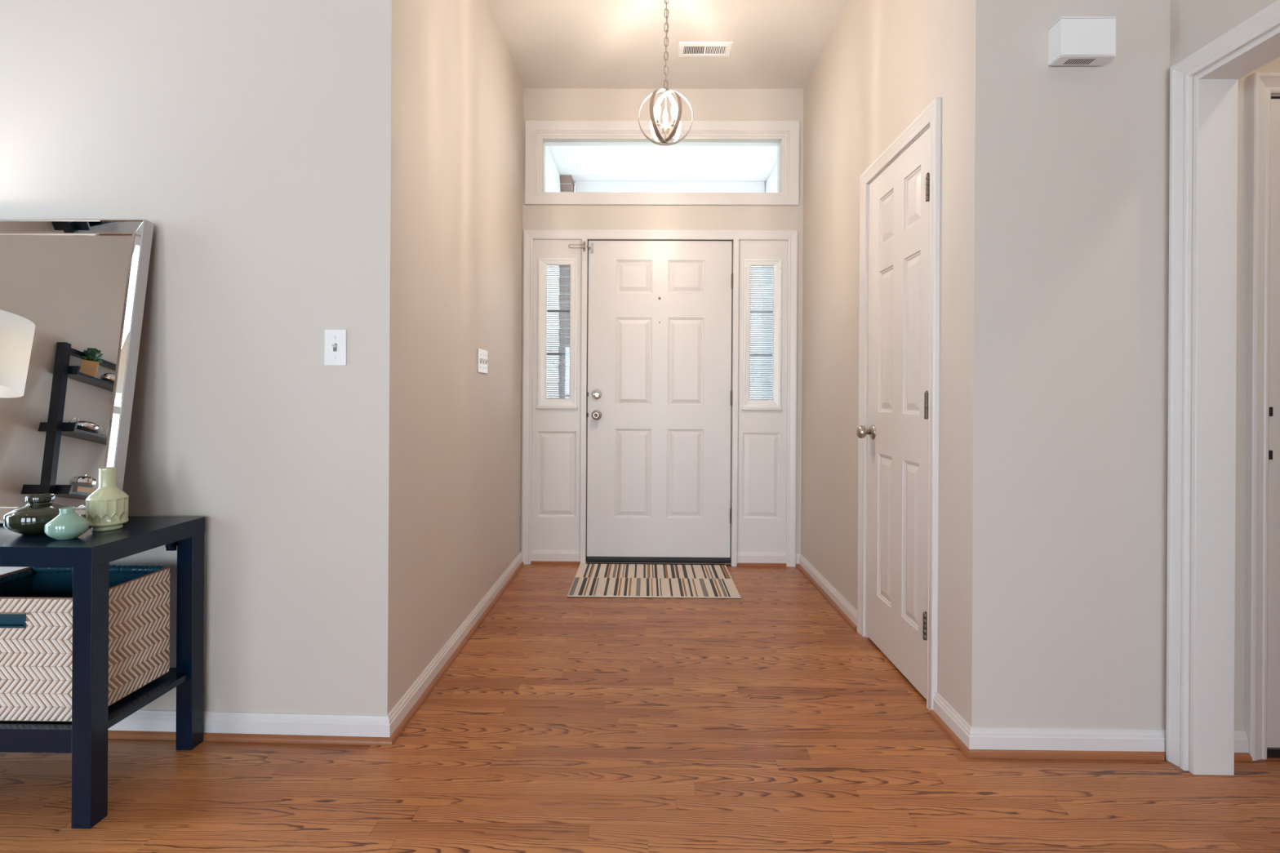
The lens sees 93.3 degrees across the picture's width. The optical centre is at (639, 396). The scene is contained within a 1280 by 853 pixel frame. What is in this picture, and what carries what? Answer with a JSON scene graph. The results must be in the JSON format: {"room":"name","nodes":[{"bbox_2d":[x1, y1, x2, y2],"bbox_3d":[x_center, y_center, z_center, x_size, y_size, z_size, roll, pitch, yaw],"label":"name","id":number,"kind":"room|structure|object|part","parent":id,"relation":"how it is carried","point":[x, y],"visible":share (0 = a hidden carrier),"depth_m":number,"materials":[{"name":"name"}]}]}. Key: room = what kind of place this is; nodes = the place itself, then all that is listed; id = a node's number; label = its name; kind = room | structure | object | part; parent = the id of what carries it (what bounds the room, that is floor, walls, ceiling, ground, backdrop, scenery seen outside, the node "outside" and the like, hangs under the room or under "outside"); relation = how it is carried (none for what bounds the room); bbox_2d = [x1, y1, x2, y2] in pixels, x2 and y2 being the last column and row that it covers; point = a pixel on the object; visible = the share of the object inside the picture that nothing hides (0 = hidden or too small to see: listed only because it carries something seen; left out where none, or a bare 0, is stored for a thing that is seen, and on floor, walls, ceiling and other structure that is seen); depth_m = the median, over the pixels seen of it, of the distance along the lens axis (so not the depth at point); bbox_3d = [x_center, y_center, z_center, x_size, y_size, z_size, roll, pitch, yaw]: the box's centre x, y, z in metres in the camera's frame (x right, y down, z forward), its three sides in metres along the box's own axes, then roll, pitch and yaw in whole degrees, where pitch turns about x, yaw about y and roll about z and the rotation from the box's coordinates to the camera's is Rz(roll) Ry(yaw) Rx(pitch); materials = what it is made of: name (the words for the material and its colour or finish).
{"room":"entrance hall","nodes":[
{"label":"entrance hall","id":0,"kind":"room"},
{"bbox_2d":[0,0,407,715],"bbox_3d":[-2.177,-0.468,2.012,2.784,3.090,0.120,0,0,2],"label":"wall","id":1,"kind":"structure","parent":0,"point":[262,143],"depth_m":1.92,"materials":[{"name":"paint"}]},
{"bbox_2d":[107,551,524,746],"bbox_3d":[-2.103,1.037,2.915,2.688,0.080,2.049,0,0,1],"label":"baseboard","id":2,"kind":"structure","parent":1,"relation":"attached to","point":[143,724],"depth_m":1.91,"materials":[{"name":"white paint"}]},
{"bbox_2d":[324,328,346,365],"bbox_3d":[-0.962,-0.156,1.902,0.070,0.115,0.019,0,0,2],"label":"light switch","id":3,"kind":"object","parent":1,"relation":"attached to","point":[335,348],"visible":1,"depth_m":1.91,"materials":[{"name":"white plastic"}]},
{"bbox_2d":[402,0,523,696],"bbox_3d":[-0.837,-0.460,2.976,0.120,3.090,1.901,0,0,1],"label":"wall","id":4,"kind":"structure","parent":0,"point":[464,143],"depth_m":2.62,"materials":[{"name":"paint"}]},
{"bbox_2d":[477,348,488,373],"bbox_3d":[-0.769,-0.175,2.980,0.019,0.115,0.163,0,0,1],"label":"light switch","id":5,"kind":"object","parent":4,"relation":"attached to","point":[482,360],"visible":1,"depth_m":2.96,"materials":[{"name":"white plastic"}]},
{"bbox_2d":[545,146,560,397],"bbox_3d":[-0.806,-0.425,4.688,0.186,3.080,1.242,0,0,1],"label":"wall","id":6,"kind":"structure","parent":0,"point":[552,174],"depth_m":4.91,"materials":[{"name":"white"}]},
{"bbox_2d":[0,564,1279,852],"bbox_3d":[-0.148,1.149,0.370,6.890,0.120,7.378,0,0,1],"label":"floor","id":7,"kind":"structure","parent":0,"point":[762,721],"depth_m":1.75,"materials":[{"name":"brown wood"}]},
{"bbox_2d":[0,515,204,828],"bbox_3d":[-1.968,0.726,1.710,1.197,0.705,0.388,0,0,1],"label":"console table","id":8,"kind":"object","parent":7,"relation":"on","point":[90,554],"visible":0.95,"depth_m":1.55,"materials":[{"name":"blue wood"}]},
{"bbox_3d":[-1.971,0.862,1.533,1.097,0.059,0.026,0,0,1],"label":"shelf rail","id":9,"kind":"part","parent":8,"relation":"part of","materials":[{"name":"wood"}]},
{"bbox_2d":[3,493,71,534],"bbox_3d":[-1.657,0.323,1.669,0.141,0.103,0.141,0,0,1],"label":"vase","id":10,"kind":"object","parent":8,"relation":"on","point":[30,518],"visible":0.84,"depth_m":1.62,"materials":[{"name":"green ceramic"}]},
{"bbox_2d":[44,506,88,540],"bbox_3d":[-1.517,0.335,1.600,0.086,0.082,0.086,0,0,1],"label":"vase","id":11,"kind":"object","parent":8,"relation":"on","point":[68,525],"visible":1,"depth_m":1.58,"materials":[{"name":"green ceramic"}]},
{"bbox_2d":[0,218,154,524],"bbox_3d":[-1.970,-0.091,1.834,0.862,0.926,0.157,0,0,1],"label":"leaning mirror","id":12,"kind":"object","parent":8,"relation":"on","point":[73,291],"visible":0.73,"depth_m":1.84,"materials":[{"name":"silver metal"}]},
{"bbox_2d":[0,564,170,721],"bbox_3d":[-1.636,0.670,1.694,0.425,0.325,0.295,0,0,1],"label":"storage basket","id":13,"kind":"object","parent":8,"relation":"on","point":[36,603],"visible":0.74,"depth_m":1.63,"materials":[{"name":"beige"}]},
{"bbox_3d":[-1.397,0.754,1.536,0.049,0.654,0.049,0,0,1],"label":"leg","id":14,"kind":"part","parent":8,"relation":"part of","materials":[{"name":"wood"}]},
{"bbox_2d":[0,667,188,728],"bbox_3d":[-1.969,0.852,1.718,1.173,0.019,0.344,0,0,1],"label":"shelf","id":15,"kind":"object","parent":8,"relation":"attached to","point":[118,711],"depth_m":1.68,"materials":[{"name":"black wood"}]},
{"bbox_2d":[85,466,128,531],"bbox_3d":[-1.512,0.288,1.716,0.093,0.174,0.093,0,0,1],"label":"bottle vase","id":16,"kind":"object","parent":8,"relation":"on","point":[107,508],"visible":0.98,"depth_m":1.69,"materials":[{"name":"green ceramic"}]},
{"bbox_3d":[-1.394,0.754,1.872,0.049,0.654,0.049,0,0,1],"label":"leg","id":17,"kind":"part","parent":8,"relation":"part of","materials":[{"name":"wood"}]},
{"bbox_2d":[580,238,587,564],"bbox_3d":[-0.363,0.032,3.959,0.034,2.112,0.126,0,0,1],"label":"post","id":18,"kind":"object","parent":7,"relation":"on","point":[584,254],"visible":0.7,"depth_m":3.90,"materials":[{"name":"white paint"}]},
{"bbox_2d":[567,564,741,599],"bbox_3d":[0.079,1.085,3.583,0.943,0.010,0.623,0,0,1],"label":"door mat","id":19,"kind":"object","parent":7,"relation":"on","point":[590,580],"visible":1,"depth_m":3.52,"materials":[{"name":"multicoloured fabric"}]},
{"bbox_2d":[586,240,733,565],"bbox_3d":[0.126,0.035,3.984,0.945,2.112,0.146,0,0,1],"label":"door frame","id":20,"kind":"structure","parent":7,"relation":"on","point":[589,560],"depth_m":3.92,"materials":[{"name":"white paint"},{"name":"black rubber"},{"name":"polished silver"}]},
{"bbox_2d":[568,240,733,557],"bbox_3d":[0.068,0.013,3.916,1.073,2.057,0.114,0,0,1],"label":"door","id":21,"kind":"structure","parent":20,"relation":"attached to","point":[660,393],"depth_m":3.93,"materials":[{"name":"white paint"}]},
{"bbox_3d":[-0.358,-0.969,3.889,0.016,0.064,0.014,0,0,1],"label":"guard plate","id":22,"kind":"part","parent":21,"relation":"part of","materials":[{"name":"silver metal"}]},
{"bbox_3d":[-0.311,-0.889,3.933,0.023,0.045,0.002,0,0,1],"label":"patch plate","id":23,"kind":"part","parent":21,"relation":"part of","materials":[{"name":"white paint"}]},
{"bbox_3d":[-0.283,0.119,3.895,0.059,0.059,0.060,0,0,1],"label":"knob","id":24,"kind":"part","parent":21,"relation":"part of","materials":[{"name":"silver metal"}]},
{"bbox_3d":[-0.045,0.499,3.935,0.235,0.578,0.010,0,0,1],"label":"panel","id":25,"kind":"part","parent":21,"relation":"part of","materials":[{"name":"white paint"}]},
{"bbox_3d":[-0.041,-0.230,3.935,0.235,0.573,0.010,0,0,1],"label":"panel","id":26,"kind":"part","parent":21,"relation":"part of","materials":[{"name":"white paint"}]},
{"bbox_3d":[-0.037,-0.782,3.935,0.235,0.217,0.010,0,0,1],"label":"panel","id":27,"kind":"part","parent":21,"relation":"part of","materials":[{"name":"white paint"}]},
{"bbox_3d":[0.294,0.501,3.932,0.235,0.578,0.010,0,0,1],"label":"panel","id":28,"kind":"part","parent":21,"relation":"part of","materials":[{"name":"white paint"}]},
{"bbox_3d":[0.298,-0.228,3.932,0.235,0.573,0.010,0,0,1],"label":"panel","id":29,"kind":"part","parent":21,"relation":"part of","materials":[{"name":"white paint"}]},
{"bbox_3d":[0.302,-0.780,3.932,0.235,0.217,0.010,0,0,1],"label":"panel","id":30,"kind":"part","parent":21,"relation":"part of","materials":[{"name":"white paint"}]},
{"bbox_2d":[729,238,738,566],"bbox_3d":[0.614,0.038,3.949,0.034,2.112,0.126,0,0,1],"label":"post","id":31,"kind":"object","parent":7,"relation":"on","point":[733,562],"visible":0.77,"depth_m":3.88,"materials":[{"name":"white paint"}]},
{"bbox_2d":[520,88,804,554],"bbox_3d":[0.142,-0.454,3.987,2.057,3.090,0.140,0,0,1],"label":"wall","id":32,"kind":"structure","parent":0,"point":[539,104],"depth_m":3.92,"materials":[{"name":"paint"}]},
{"bbox_2d":[530,239,582,564],"bbox_3d":[-0.541,0.031,3.946,0.325,2.112,0.068,0,0,1],"label":"window","id":33,"kind":"structure","parent":32,"relation":"in","point":[556,430],"depth_m":3.93,"materials":[{"name":"white paint"}]},
{"bbox_3d":[-0.548,1.076,3.925,0.325,0.022,0.022,0,0,1],"label":"shoe moulding","id":34,"kind":"part","parent":33,"relation":"part of","materials":[{"name":"brown wood"}]},
{"bbox_3d":[-0.542,0.504,3.934,0.254,0.557,0.010,0,0,1],"label":"panel","id":35,"kind":"part","parent":33,"relation":"part of","materials":[{"name":"white paint"}]},
{"bbox_3d":[-0.540,0.071,3.922,0.270,0.016,0.020,0,0,1],"label":"frame sill","id":36,"kind":"part","parent":33,"relation":"part of","materials":[{"name":"white paint"}]},
{"bbox_3d":[-0.537,-0.417,3.932,0.254,0.963,0.028,0,0,1],"label":"lite frame","id":37,"kind":"part","parent":33,"relation":"part of","materials":[{"name":"white plastic"}]},
{"bbox_3d":[-0.535,-0.422,3.951,0.101,0.869,0.001,0,0,1],"label":"blind cord","id":38,"kind":"part","parent":33,"relation":"part of","materials":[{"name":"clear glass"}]},
{"bbox_2d":[521,229,797,567],"bbox_3d":[0.125,0.007,3.908,1.770,2.168,0.018,0,0,1],"label":"door frame","id":39,"kind":"structure","parent":32,"relation":"attached to","point":[529,235],"depth_m":3.90,"materials":[{"name":"white paint"}]},
{"bbox_2d":[524,120,799,205],"bbox_3d":[0.141,-1.512,3.967,1.769,0.541,0.140,0,0,1],"label":"window","id":40,"kind":"structure","parent":32,"relation":"in","point":[784,135],"depth_m":3.91,"materials":[{"name":"white paint"}]},
{"bbox_3d":[0.140,-1.504,3.983,1.620,0.410,0.108,0,0,1],"label":"sash","id":41,"kind":"part","parent":40,"relation":"part of","materials":[{"name":"white paint"}]},
{"bbox_2d":[737,240,787,566],"bbox_3d":[0.792,0.039,3.932,0.325,2.112,0.068,0,0,1],"label":"window","id":42,"kind":"structure","parent":32,"relation":"in","point":[762,460],"depth_m":3.92,"materials":[{"name":"white paint"}]},
{"bbox_3d":[0.787,-0.414,3.937,0.098,0.869,0.001,0,0,1],"label":"blind cord","id":43,"kind":"part","parent":42,"relation":"part of","materials":[{"name":"clear glass"}]},
{"bbox_3d":[0.787,0.512,3.921,0.245,0.557,0.010,0,0,1],"label":"panel","id":44,"kind":"part","parent":42,"relation":"part of","materials":[{"name":"white paint"}]},
{"bbox_3d":[0.785,1.084,3.911,0.325,0.022,0.022,0,0,1],"label":"shoe moulding","id":45,"kind":"part","parent":42,"relation":"part of","materials":[{"name":"brown wood"}]},
{"bbox_3d":[0.789,0.079,3.908,0.261,0.016,0.020,0,0,1],"label":"frame sill","id":46,"kind":"part","parent":42,"relation":"part of","materials":[{"name":"white paint"}]},
{"bbox_3d":[0.792,-0.409,3.918,0.245,0.963,0.028,0,0,1],"label":"lite frame","id":47,"kind":"part","parent":42,"relation":"part of","materials":[{"name":"white plastic"}]},
{"bbox_2d":[548,146,777,184],"bbox_3d":[0.212,-2.009,4.837,2.700,0.100,1.562,0,0,1],"label":"ceiling","id":48,"kind":"structure","parent":0,"point":[605,163],"depth_m":5.06,"materials":[{"name":"white"}]},
{"bbox_2d":[574,180,764,192],"bbox_3d":[0.270,-1.783,5.548,1.724,0.350,0.140,0,0,1],"label":"beam","id":49,"kind":"structure","parent":48,"relation":"attached to","point":[580,185],"depth_m":5.48,"materials":[{"name":"white"}]},
{"bbox_2d":[488,0,848,88],"bbox_3d":[-0.129,-2.051,0.370,6.890,0.100,7.378,0,0,1],"label":"ceiling","id":50,"kind":"structure","parent":0,"point":[549,43],"depth_m":3.38,"materials":[{"name":"white paint"}]},
{"bbox_2d":[638,0,693,145],"bbox_3d":[0.119,-1.573,2.749,0.250,0.852,0.213,0,0,1],"label":"orb pendant","id":51,"kind":"object","parent":50,"relation":"hanging from","point":[676,110],"visible":1,"depth_m":2.74,"materials":[{"name":"silver metal"}]},
{"bbox_2d":[655,102,661,123],"bbox_3d":[0.082,-1.282,2.729,0.025,0.102,0.025,0,0,1],"label":"candle","id":52,"kind":"object","parent":51,"relation":"on","point":[658,110],"depth_m":2.72,"materials":[{"name":"beige wax"}]},
{"bbox_2d":[662,109,667,123],"bbox_3d":[0.117,-1.282,2.789,0.025,0.102,0.025,0,0,1],"label":"candle","id":53,"kind":"object","parent":51,"relation":"on","point":[664,114],"depth_m":2.78,"materials":[{"name":"beige wax"}]},
{"bbox_3d":[0.117,-1.274,2.749,0.032,0.239,0.032,0,0,1],"label":"stem","id":54,"kind":"part","parent":51,"relation":"part of","materials":[{"name":"silver metal"}]},
{"bbox_3d":[0.121,-1.683,2.749,0.012,0.561,0.008,0,0,1],"label":"cord","id":55,"kind":"part","parent":51,"relation":"part of","materials":[{"name":"silver metal"}]},
{"bbox_2d":[671,102,675,123],"bbox_3d":[0.151,-1.282,2.729,0.025,0.102,0.025,0,0,1],"label":"candle","id":56,"kind":"object","parent":51,"relation":"on","point":[673,108],"depth_m":2.72,"materials":[{"name":"beige wax"}]},
{"bbox_2d":[677,41,733,57],"bbox_3d":[0.373,-1.993,3.471,0.306,0.010,0.146,0,0,1],"label":"ceiling vent","id":57,"kind":"object","parent":50,"relation":"in","point":[686,49],"visible":1,"depth_m":3.46,"materials":[{"name":"white plastic"}]},
{"bbox_2d":[760,163,777,394],"bbox_3d":[1.209,-0.413,4.827,0.186,3.080,1.562,0,0,1],"label":"wall","id":58,"kind":"structure","parent":0,"point":[771,185],"depth_m":5.24,"materials":[{"name":"white"}]},
{"bbox_2d":[800,0,957,708],"bbox_3d":[1.100,-0.448,2.937,0.120,3.090,1.939,0,0,1],"label":"wall","id":59,"kind":"structure","parent":0,"point":[883,62],"depth_m":2.96,"materials":[{"name":"paint"}]},
{"bbox_2d":[795,553,857,631],"bbox_3d":[1.018,1.056,3.370,0.035,0.080,1.076,0,0,1],"label":"baseboard","id":60,"kind":"structure","parent":59,"relation":"attached to","point":[830,593],"depth_m":3.26,"materials":[{"name":"white paint"}]},
{"bbox_2d":[855,127,929,699],"bbox_3d":[1.013,0.059,2.441,0.107,2.046,0.611,0,0,1],"label":"door","id":61,"kind":"structure","parent":59,"relation":"in","point":[897,431],"depth_m":2.40,"materials":[{"name":"white paint"}]},
{"bbox_3d":[0.994,0.156,2.682,0.064,0.058,0.058,0,0,1],"label":"knob","id":62,"kind":"part","parent":61,"relation":"part of","materials":[{"name":"silver metal"}]},
{"bbox_3d":[1.035,0.555,2.546,0.010,0.618,0.150,0,0,1],"label":"panel","id":63,"kind":"part","parent":61,"relation":"part of","materials":[{"name":"white paint"}]},
{"bbox_3d":[1.040,-0.237,2.546,0.010,0.607,0.150,0,0,1],"label":"panel","id":64,"kind":"part","parent":61,"relation":"part of","materials":[{"name":"white paint"}]},
{"bbox_3d":[1.043,-0.753,2.546,0.010,0.208,0.150,0,0,1],"label":"panel","id":65,"kind":"part","parent":61,"relation":"part of","materials":[{"name":"white paint"}]},
{"bbox_3d":[1.032,0.555,2.298,0.010,0.618,0.145,0,0,1],"label":"panel","id":66,"kind":"part","parent":61,"relation":"part of","materials":[{"name":"white paint"}]},
{"bbox_3d":[1.037,-0.237,2.298,0.010,0.607,0.145,0,0,1],"label":"panel","id":67,"kind":"part","parent":61,"relation":"part of","materials":[{"name":"white paint"}]},
{"bbox_3d":[1.040,-0.753,2.298,0.010,0.208,0.145,0,0,1],"label":"panel","id":68,"kind":"part","parent":61,"relation":"part of","materials":[{"name":"white paint"}]},
{"bbox_2d":[857,97,941,711],"bbox_3d":[1.083,0.034,2.446,0.138,2.126,0.738,0,0,1],"label":"door frame","id":69,"kind":"structure","parent":59,"relation":"attached to","point":[931,115],"depth_m":2.12,"materials":[{"name":"white paint"}]},
{"bbox_2d":[953,0,1279,730],"bbox_3d":[2.176,-0.442,1.902,2.293,3.090,0.110,0,0,1],"label":"wall","id":70,"kind":"structure","parent":0,"point":[1062,221],"depth_m":1.85,"materials":[{"name":"paint"}]},
{"bbox_2d":[928,692,1165,760],"bbox_3d":[1.304,1.058,1.954,0.620,0.080,0.250,0,0,1],"label":"baseboard","id":71,"kind":"structure","parent":70,"relation":"attached to","point":[1015,743],"depth_m":1.84,"materials":[{"name":"white paint"}]},
{"bbox_2d":[1048,16,1115,65],"bbox_3d":[1.334,-1.072,1.826,0.162,0.119,0.059,0,0,1],"label":"door chime","id":72,"kind":"object","parent":70,"relation":"attached to","point":[1072,40],"visible":1,"depth_m":1.80,"materials":[{"name":"white plastic"}]},
{"bbox_3d":[1.335,-1.129,1.826,0.162,0.004,0.059,0,0,1],"label":"lid","id":73,"kind":"part","parent":72,"relation":"part of","materials":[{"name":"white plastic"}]},
{"bbox_3d":[1.334,-1.014,1.822,0.162,0.003,0.051,0,0,1],"label":"plate","id":74,"kind":"part","parent":72,"relation":"part of","materials":[{"name":"white plastic"}]},
{"bbox_3d":[1.334,-1.071,1.798,0.162,0.109,0.003,0,0,1],"label":"panel","id":75,"kind":"part","parent":72,"relation":"part of","materials":[{"name":"white plastic"}]},
{"bbox_2d":[1234,729,1252,761],"bbox_3d":[1.787,1.061,1.837,0.124,0.080,0.027,0,0,1],"label":"baseboard","id":76,"kind":"structure","parent":70,"relation":"attached to","point":[1241,741],"depth_m":1.84,"materials":[{"name":"white paint"}]},
{"bbox_3d":[1.786,1.091,1.830,0.124,0.019,0.013,0,0,1],"label":"shoe moulding","id":77,"kind":"part","parent":76,"relation":"part of","materials":[{"name":"brown wood"}]},
{"bbox_2d":[1244,72,1279,760],"bbox_3d":[2.344,0.062,1.888,0.977,2.084,0.133,0,0,1],"label":"door frame","id":78,"kind":"structure","parent":70,"relation":"attached to","point":[1260,86],"depth_m":1.83,"materials":[{"name":"white paint"}]},
{"bbox_2d":[1266,98,1279,747],"bbox_3d":[2.341,0.083,1.855,0.852,1.982,0.041,0,0,1],"label":"door","id":79,"kind":"structure","parent":70,"relation":"in","point":[1273,559],"depth_m":1.84,"materials":[{"name":"white paint"}]},
{"bbox_3d":[1.920,0.177,1.845,0.012,0.028,0.013,0,0,1],"label":"latch plate","id":80,"kind":"part","parent":79,"relation":"part of","materials":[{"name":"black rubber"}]},
{"bbox_3d":[1.921,0.045,1.845,0.012,0.028,0.013,0,0,1],"label":"latch plate","id":81,"kind":"part","parent":79,"relation":"part of","materials":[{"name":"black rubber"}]},
{"bbox_2d":[1165,0,1279,772],"bbox_3d":[1.652,-0.445,-0.682,0.112,3.090,5.069,0,0,1],"label":"wall opening","id":82,"kind":"structure","parent":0,"point":[1194,24],"depth_m":1.77,"materials":[{"name":"paint"}]},
{"bbox_2d":[1165,0,1279,775],"bbox_3d":[1.661,0.050,1.306,0.132,2.100,1.053,0,0,1],"label":"door frame","id":83,"kind":"structure","parent":82,"relation":"attached to","point":[1215,100],"depth_m":1.75,"materials":[{"name":"white paint"}]},
{"bbox_3d":[0.193,1.196,4.902,2.700,0.150,1.692,0,0,1],"label":"floor","id":84,"kind":"structure","parent":0,"visible":0},
{"bbox_2d":[558,175,574,397],"bbox_3d":[-0.731,-0.422,5.458,0.239,3.075,0.240,0,0,1],"label":"brick pillar","id":85,"kind":"structure","parent":84,"relation":"on","point":[566,184],"depth_m":5.34,"materials":[{"name":"grey"}]}
]}

